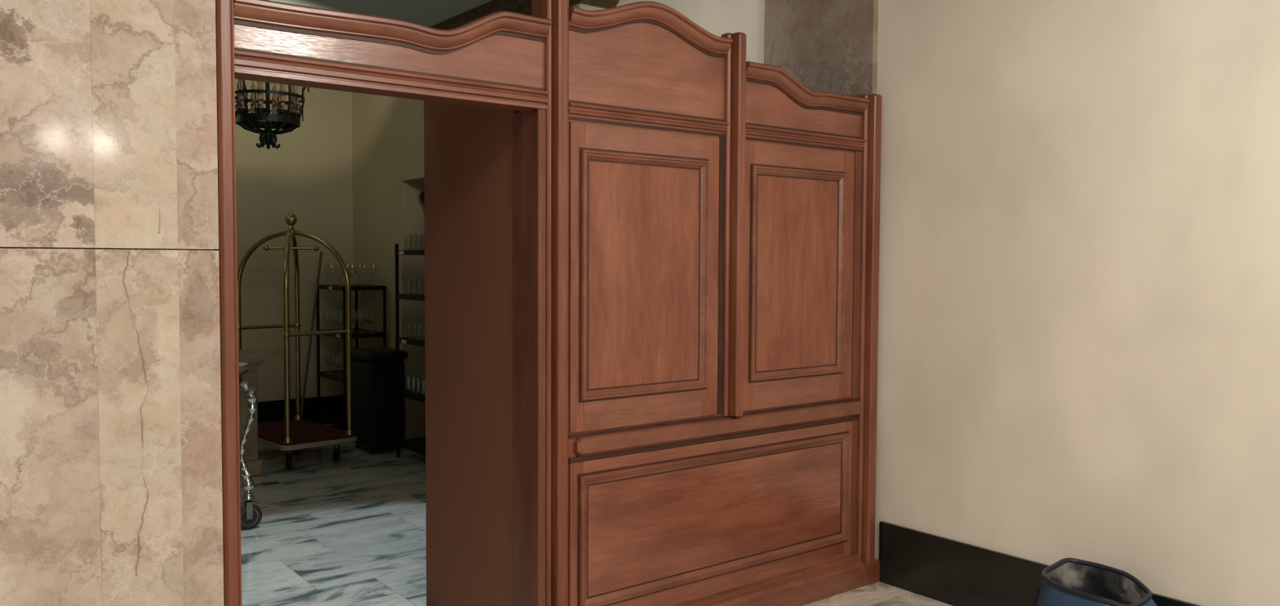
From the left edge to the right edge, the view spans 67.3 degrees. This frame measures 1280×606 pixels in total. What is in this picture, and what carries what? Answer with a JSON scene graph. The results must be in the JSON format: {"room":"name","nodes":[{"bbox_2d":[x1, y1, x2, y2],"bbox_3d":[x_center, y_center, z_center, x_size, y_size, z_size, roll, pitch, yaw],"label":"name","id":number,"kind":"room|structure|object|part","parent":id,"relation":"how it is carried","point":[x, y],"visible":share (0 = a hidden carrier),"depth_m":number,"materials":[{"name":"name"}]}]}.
{"room":"hotel lobby","nodes":[
{"label":"hotel lobby","id":0,"kind":"room"},
{"bbox_2d":[0,0,223,605],"bbox_3d":[-2.736,-0.254,2.142,3.334,3.740,0.280,-2,3,-38],"label":"wall","id":1,"kind":"structure","parent":0,"point":[111,442],"depth_m":2.88,"materials":[{"name":"stone"}]},
{"bbox_2d":[235,79,354,401],"bbox_3d":[-5.397,-0.545,8.521,7.000,3.740,0.200,-2,3,-38],"label":"wall","id":2,"kind":"structure","parent":0,"point":[309,177],"depth_m":9.87,"materials":[{"name":"paint"}]},
{"bbox_2d":[257,394,343,424],"bbox_3d":[-5.574,1.190,8.325,6.400,0.290,0.020,-2,3,-38],"label":"baseboard","id":3,"kind":"structure","parent":2,"relation":"attached to","point":[273,410],"depth_m":9.96,"materials":[{"name":"black stone"}]},
{"bbox_2d":[268,0,492,26],"bbox_3d":[-1.302,-2.219,3.291,7.100,0.100,13.350,-2,3,-38],"label":"ceiling","id":4,"kind":"structure","parent":0,"point":[428,13],"depth_m":7.69,"materials":[{"name":"paint"}]},
{"bbox_2d":[235,0,309,149],"bbox_3d":[-2.358,-1.635,6.082,0.529,1.320,0.503,2,3,34],"label":"chandelier","id":5,"kind":"object","parent":4,"relation":"hanging from","point":[288,120],"visible":0.8,"depth_m":6.03,"materials":[{"name":"metal"}]},
{"bbox_3d":[-2.529,-1.290,6.077,0.076,0.270,0.076,-2,3,-38],"label":"candle arm","id":6,"kind":"part","parent":5,"relation":"part of","materials":[{"name":"metal"}]},
{"bbox_3d":[-2.466,-1.285,5.963,0.076,0.270,0.076,-2,3,-38],"label":"candle arm","id":7,"kind":"part","parent":5,"relation":"part of","materials":[{"name":"metal"}]},
{"bbox_3d":[-2.493,-1.296,6.203,0.076,0.270,0.076,-2,3,-38],"label":"candle arm","id":8,"kind":"part","parent":5,"relation":"part of","materials":[{"name":"metal"}]},
{"bbox_3d":[-2.340,-1.283,5.927,0.076,0.270,0.076,-2,3,-38],"label":"candle arm","id":9,"kind":"part","parent":5,"relation":"part of","materials":[{"name":"metal"}]},
{"bbox_3d":[-2.360,-1.305,6.096,0.090,0.660,0.088,-2,3,-38],"label":"stem","id":10,"kind":"part","parent":5,"relation":"part of","materials":[{"name":"metal"}]},
{"bbox_3d":[-2.379,-1.298,6.266,0.076,0.270,0.076,-2,3,-38],"label":"candle arm","id":11,"kind":"part","parent":5,"relation":"part of","materials":[{"name":"metal"}]},
{"bbox_3d":[-2.226,-1.285,5.990,0.076,0.270,0.076,-2,3,-38],"label":"candle arm","id":12,"kind":"part","parent":5,"relation":"part of","materials":[{"name":"metal"}]},
{"bbox_3d":[-2.253,-1.296,6.230,0.076,0.270,0.076,-2,3,-38],"label":"candle arm","id":13,"kind":"part","parent":5,"relation":"part of","materials":[{"name":"metal"}]},
{"bbox_3d":[-2.190,-1.290,6.116,0.076,0.270,0.076,-2,3,-38],"label":"candle arm","id":14,"kind":"part","parent":5,"relation":"part of","materials":[{"name":"metal"}]},
{"bbox_2d":[351,3,604,436],"bbox_3d":[-1.505,-0.536,8.737,0.600,3.740,4.250,-2,3,-38],"label":"wall","id":15,"kind":"structure","parent":0,"point":[388,143],"depth_m":9.45,"materials":[{"name":"paint"}]},
{"bbox_2d":[429,0,619,30],"bbox_3d":[-1.628,-2.296,8.463,0.450,0.200,4.400,-2,3,-38],"label":"crown molding","id":16,"kind":"structure","parent":15,"relation":"attached to","point":[522,6],"depth_m":7.45,"materials":[{"name":"brown wood"}]},
{"bbox_2d":[240,422,953,605],"bbox_3d":[-1.320,1.617,3.459,7.100,0.100,13.350,-2,3,-38],"label":"floor","id":17,"kind":"structure","parent":0,"point":[351,531],"depth_m":6.04,"materials":[{"name":"stone"}]},
{"bbox_2d":[238,365,262,529],"bbox_3d":[-2.857,0.924,6.232,0.598,1.028,0.778,-2,3,-38],"label":"trolley","id":18,"kind":"object","parent":17,"relation":"on","point":[251,513],"visible":0.25,"depth_m":6.11,"materials":[{"name":"silver metal"}]},
{"bbox_2d":[238,362,248,368],"bbox_3d":[-2.587,0.400,6.126,0.176,0.026,0.176,-2,3,-38],"label":"saucer","id":19,"kind":"object","parent":18,"relation":"on","point":[240,364],"visible":0.27,"depth_m":6.16,"materials":[{"name":"white ceramic"}]},
{"bbox_3d":[-2.488,0.870,6.117,0.117,0.762,0.088,-2,3,-38],"label":"leg","id":20,"kind":"part","parent":18,"relation":"part of","materials":[{"name":"silver metal"}]},
{"bbox_2d":[238,349,266,477],"bbox_3d":[-3.248,0.883,7.690,0.400,0.980,0.400,-2,3,-38],"label":"stone pedestal","id":21,"kind":"object","parent":17,"relation":"on","point":[255,358],"visible":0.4,"depth_m":7.62,"materials":[{"name":"beige stone"}]},
{"bbox_2d":[237,213,356,469],"bbox_3d":[-2.989,0.291,8.271,0.650,2.115,1.140,-2,3,-43],"label":"luggage cart","id":22,"kind":"object","parent":17,"relation":"on","point":[298,433],"visible":0.9,"depth_m":8.08,"materials":[{"name":"gold metal"}]},
{"bbox_3d":[-3.336,0.211,8.641,0.588,0.058,0.058,-2,3,-43],"label":"rail","id":23,"kind":"part","parent":22,"relation":"part of","materials":[{"name":"gold metal"}]},
{"bbox_3d":[-2.641,0.246,7.896,0.588,0.058,0.058,-2,3,-43],"label":"rail","id":24,"kind":"part","parent":22,"relation":"part of","materials":[{"name":"gold metal"}]},
{"bbox_2d":[300,251,322,420],"bbox_3d":[-3.273,0.396,9.428,0.102,1.802,0.429,2,3,40],"label":"broom","id":25,"kind":"object","parent":17,"relation":"on","point":[321,252],"visible":0.5,"depth_m":9.48,"materials":[{"name":"wicker"}]},
{"bbox_2d":[315,284,386,431],"bbox_3d":[-2.903,0.555,9.665,0.433,1.466,0.750,-2,3,-38],"label":"shelving rack","id":26,"kind":"object","parent":17,"relation":"on","point":[339,418],"visible":0.65,"depth_m":9.49,"materials":[{"name":"metal"}]},
{"bbox_3d":[-2.903,0.733,9.673,0.430,0.041,0.750,-2,3,-38],"label":"shelf","id":27,"kind":"part","parent":26,"relation":"part of","materials":[{"name":"metal"}]},
{"bbox_3d":[-2.905,1.162,9.692,0.430,0.041,0.750,-2,3,-38],"label":"shelf","id":28,"kind":"part","parent":26,"relation":"part of","materials":[{"name":"metal"}]},
{"bbox_2d":[332,353,340,374],"bbox_3d":[-3.040,0.614,9.630,0.080,0.210,0.080,-2,3,-38],"label":"wine glass","id":29,"kind":"object","parent":26,"relation":"on","point":[332,353],"visible":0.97,"depth_m":9.63,"materials":[{"name":"white"}]},
{"bbox_3d":[-2.899,-0.157,9.635,0.430,0.041,0.750,-2,3,-38],"label":"shelf","id":30,"kind":"part","parent":26,"relation":"part of","materials":[{"name":"metal"}]},
{"bbox_3d":[-2.901,0.303,9.655,0.430,0.041,0.750,-2,3,-38],"label":"shelf","id":31,"kind":"part","parent":26,"relation":"part of","materials":[{"name":"metal"}]},
{"bbox_2d":[351,346,408,453],"bbox_3d":[-2.381,0.877,8.726,0.380,0.909,0.535,-2,3,-38],"label":"storage bin","id":32,"kind":"object","parent":17,"relation":"on","point":[373,368],"visible":0.76,"depth_m":8.54,"materials":[{"name":"black plastic"}]},
{"bbox_3d":[-2.381,0.462,8.710,0.380,0.080,0.530,-2,3,-38],"label":"lid","id":33,"kind":"part","parent":32,"relation":"part of","materials":[{"name":"black plastic"}]},
{"bbox_3d":[-2.228,0.582,8.518,0.220,0.020,0.040,-2,3,-38],"label":"handle","id":34,"kind":"part","parent":32,"relation":"part of","materials":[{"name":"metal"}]},
{"bbox_2d":[395,244,425,457],"bbox_3d":[-1.770,0.426,8.240,0.393,1.860,0.680,-2,3,-38],"label":"shelving rack","id":35,"kind":"object","parent":17,"relation":"on","point":[415,444],"visible":0.34,"depth_m":8.35,"materials":[{"name":"metal"}]},
{"bbox_2d":[404,234,412,249],"bbox_3d":[-1.998,-0.519,8.296,0.072,0.140,0.072,-2,3,-38],"label":"glass","id":36,"kind":"object","parent":35,"relation":"on","point":[404,234],"visible":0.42,"depth_m":8.29,"materials":[{"name":"white"}]},
{"bbox_2d":[404,278,413,294],"bbox_3d":[-2.000,-0.140,8.312,0.072,0.140,0.072,-2,3,-38],"label":"glass","id":37,"kind":"object","parent":35,"relation":"on","point":[404,278],"visible":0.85,"depth_m":8.30,"materials":[{"name":"white"}]},
{"bbox_2d":[404,375,413,391],"bbox_3d":[-2.004,0.700,8.349,0.072,0.140,0.072,-2,3,-38],"label":"glass","id":38,"kind":"object","parent":35,"relation":"on","point":[405,375],"visible":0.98,"depth_m":8.34,"materials":[{"name":"white"}]},
{"bbox_2d":[404,322,413,338],"bbox_3d":[-2.001,0.240,8.329,0.072,0.140,0.072,-2,3,-38],"label":"glass","id":39,"kind":"object","parent":35,"relation":"on","point":[412,322],"visible":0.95,"depth_m":8.32,"materials":[{"name":"white"}]},
{"bbox_3d":[-1.764,-0.429,8.203,0.390,0.041,0.680,-2,3,-38],"label":"shelf","id":40,"kind":"part","parent":35,"relation":"part of","materials":[{"name":"metal"}]},
{"bbox_3d":[-1.766,-0.049,8.220,0.390,0.041,0.680,-2,3,-38],"label":"shelf","id":41,"kind":"part","parent":35,"relation":"part of","materials":[{"name":"metal"}]},
{"bbox_3d":[-1.768,0.330,8.236,0.390,0.041,0.680,-2,3,-38],"label":"shelf","id":42,"kind":"part","parent":35,"relation":"part of","materials":[{"name":"metal"}]},
{"bbox_3d":[-1.772,1.229,8.276,0.390,0.041,0.680,-2,3,-38],"label":"shelf","id":43,"kind":"part","parent":35,"relation":"part of","materials":[{"name":"metal"}]},
{"bbox_3d":[-1.770,0.790,8.256,0.390,0.041,0.680,-2,3,-38],"label":"shelf","id":44,"kind":"part","parent":35,"relation":"part of","materials":[{"name":"metal"}]},
{"bbox_2d":[408,279,417,295],"bbox_3d":[-1.938,-0.136,8.234,0.072,0.140,0.072,-2,3,-38],"label":"glass","id":45,"kind":"object","parent":35,"relation":"on","point":[409,279],"visible":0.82,"depth_m":8.23,"materials":[{"name":"white"}]},
{"bbox_2d":[409,376,417,393],"bbox_3d":[-1.942,0.703,8.270,0.072,0.140,0.072,-2,3,-38],"label":"glass","id":46,"kind":"object","parent":35,"relation":"on","point":[410,376],"visible":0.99,"depth_m":8.26,"materials":[{"name":"white"}]},
{"bbox_2d":[409,323,417,339],"bbox_3d":[-1.940,0.244,8.250,0.072,0.140,0.072,-2,3,-38],"label":"glass","id":47,"kind":"object","parent":35,"relation":"on","point":[417,323],"visible":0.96,"depth_m":8.24,"materials":[{"name":"white"}]},
{"bbox_2d":[413,234,422,249],"bbox_3d":[-1.875,-0.512,8.138,0.072,0.140,0.072,-2,3,-38],"label":"glass","id":48,"kind":"object","parent":35,"relation":"on","point":[414,234],"visible":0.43,"depth_m":8.13,"materials":[{"name":"white"}]},
{"bbox_2d":[413,279,422,295],"bbox_3d":[-1.877,-0.132,8.155,0.072,0.140,0.072,-2,3,-38],"label":"glass","id":49,"kind":"object","parent":35,"relation":"on","point":[414,279],"visible":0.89,"depth_m":8.15,"materials":[{"name":"white"}]},
{"bbox_2d":[414,323,422,340],"bbox_3d":[-1.878,0.247,8.171,0.072,0.140,0.072,-2,3,-38],"label":"glass","id":50,"kind":"object","parent":35,"relation":"on","point":[415,323],"visible":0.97,"depth_m":8.16,"materials":[{"name":"white"}]},
{"bbox_2d":[414,377,423,394],"bbox_3d":[-1.881,0.707,8.192,0.072,0.140,0.072,-2,3,-38],"label":"glass","id":51,"kind":"object","parent":35,"relation":"on","point":[423,377],"visible":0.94,"depth_m":8.19,"materials":[{"name":"white"}]},
{"bbox_2d":[420,191,424,203],"bbox_3d":[-1.976,0.119,9.283,0.200,2.380,0.200,-2,3,-38],"label":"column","id":52,"kind":"structure","parent":17,"relation":"on","point":[422,193],"depth_m":9.22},
{"bbox_2d":[213,0,881,605],"bbox_3d":[-0.354,0.107,4.545,3.356,2.833,1.116,-2,3,-38],"label":"wall","id":53,"kind":"structure","parent":17,"relation":"on","point":[651,249],"depth_m":4.27,"materials":[{"name":"brown wood"}]},
{"bbox_3d":[-1.395,0.247,3.203,0.057,2.660,0.258,-2,3,-38],"label":"jamb post","id":54,"kind":"part","parent":53,"relation":"part of","materials":[{"name":"brown wood"}]},
{"bbox_3d":[-0.875,-0.798,3.514,1.195,0.074,0.130,-2,3,-38],"label":"header moulding","id":55,"kind":"part","parent":53,"relation":"part of","materials":[{"name":"brown wood"}]},
{"bbox_3d":[-0.774,0.248,4.386,0.036,2.560,0.860,-2,3,-38],"label":"panel","id":56,"kind":"part","parent":53,"relation":"part of","materials":[{"name":"brown wood"}]},
{"bbox_3d":[-0.359,0.144,3.946,0.106,2.810,0.156,-2,3,-38],"label":"post","id":57,"kind":"part","parent":53,"relation":"part of","materials":[{"name":"brown wood"}]},
{"bbox_3d":[0.036,-0.110,4.207,0.824,1.280,0.012,-2,3,-38],"label":"panel frame","id":58,"kind":"part","parent":53,"relation":"part of","materials":[{"name":"brown wood"}]},
{"bbox_3d":[0.024,-0.121,4.199,0.632,0.972,0.010,-2,3,-38],"label":"panel","id":59,"kind":"part","parent":53,"relation":"part of","materials":[{"name":"brown wood"}]},
{"bbox_3d":[0.032,-0.121,4.188,0.698,1.038,0.025,-2,3,-38],"label":"panel moulding","id":60,"kind":"part","parent":53,"relation":"part of","materials":[{"name":"brown wood"}]},
{"bbox_3d":[0.049,-0.799,4.185,0.874,0.058,0.052,-2,3,-38],"label":"frieze moulding","id":61,"kind":"part","parent":53,"relation":"part of","materials":[{"name":"brown wood"}]},
{"bbox_3d":[0.411,1.010,4.553,1.789,0.735,0.012,-2,3,-38],"label":"panel frame","id":62,"kind":"part","parent":53,"relation":"part of","materials":[{"name":"brown wood"}]},
{"bbox_3d":[0.423,0.987,4.545,1.712,0.571,0.025,-2,3,-38],"label":"panel moulding","id":63,"kind":"part","parent":53,"relation":"part of","materials":[{"name":"brown wood"}]},
{"bbox_3d":[0.414,0.987,4.556,1.636,0.495,0.010,-2,3,-38],"label":"panel","id":64,"kind":"part","parent":53,"relation":"part of","materials":[{"name":"brown wood"}]},
{"bbox_3d":[0.451,0.580,4.546,1.813,0.085,0.040,-2,3,-38],"label":"dado rail","id":65,"kind":"part","parent":53,"relation":"part of","materials":[{"name":"brown wood"}]},
{"bbox_3d":[0.442,-0.359,4.497,0.110,1.775,0.096,-2,3,-38],"label":"post","id":66,"kind":"part","parent":53,"relation":"part of","materials":[{"name":"brown wood"}]},
{"bbox_3d":[0.785,-0.146,4.793,0.602,0.962,0.010,-2,3,-38],"label":"panel","id":67,"kind":"part","parent":53,"relation":"part of","materials":[{"name":"brown wood"}]},
{"bbox_3d":[0.794,-0.146,4.782,0.668,1.028,0.025,-2,3,-38],"label":"panel moulding","id":68,"kind":"part","parent":53,"relation":"part of","materials":[{"name":"brown wood"}]},
{"bbox_3d":[0.797,-0.133,4.801,0.801,1.280,0.012,-2,3,-38],"label":"panel frame","id":69,"kind":"part","parent":53,"relation":"part of","materials":[{"name":"brown wood"}]},
{"bbox_3d":[0.825,-0.822,4.790,0.874,0.058,0.052,-2,3,-38],"label":"frieze moulding","id":70,"kind":"part","parent":53,"relation":"part of","materials":[{"name":"brown wood"}]},
{"bbox_3d":[1.201,0.201,5.168,0.138,2.605,0.156,-2,3,-38],"label":"post","id":71,"kind":"part","parent":53,"relation":"part of","materials":[{"name":"brown wood"}]},
{"bbox_2d":[1034,557,1157,605],"bbox_3d":[1.887,1.341,3.996,0.372,0.437,0.488,-2,3,-38],"label":"trash can","id":72,"kind":"object","parent":17,"relation":"on","point":[1068,581],"visible":1,"depth_m":4.06,"materials":[{"name":"blue plastic"}]},
{"bbox_2d":[616,0,1279,605],"bbox_3d":[2.660,-0.294,3.653,0.300,3.740,8.900,-2,3,-38],"label":"wall","id":73,"kind":"structure","parent":0,"point":[1078,347],"depth_m":4.29,"materials":[{"name":"beige paint"}]},
{"bbox_2d":[764,0,878,95],"bbox_3d":[1.002,-0.382,5.497,0.039,3.740,0.810,-2,3,-38],"label":"wall","id":74,"kind":"structure","parent":73,"relation":"attached to","point":[827,46],"depth_m":5.38,"materials":[{"name":"stone"}]},
{"bbox_2d":[879,520,1201,605],"bbox_3d":[3.280,1.460,2.662,0.022,0.328,6.445,-2,3,-38],"label":"baseboard","id":75,"kind":"structure","parent":73,"relation":"attached to","point":[951,571],"depth_m":4.82,"materials":[{"name":"black wood"}]}
]}

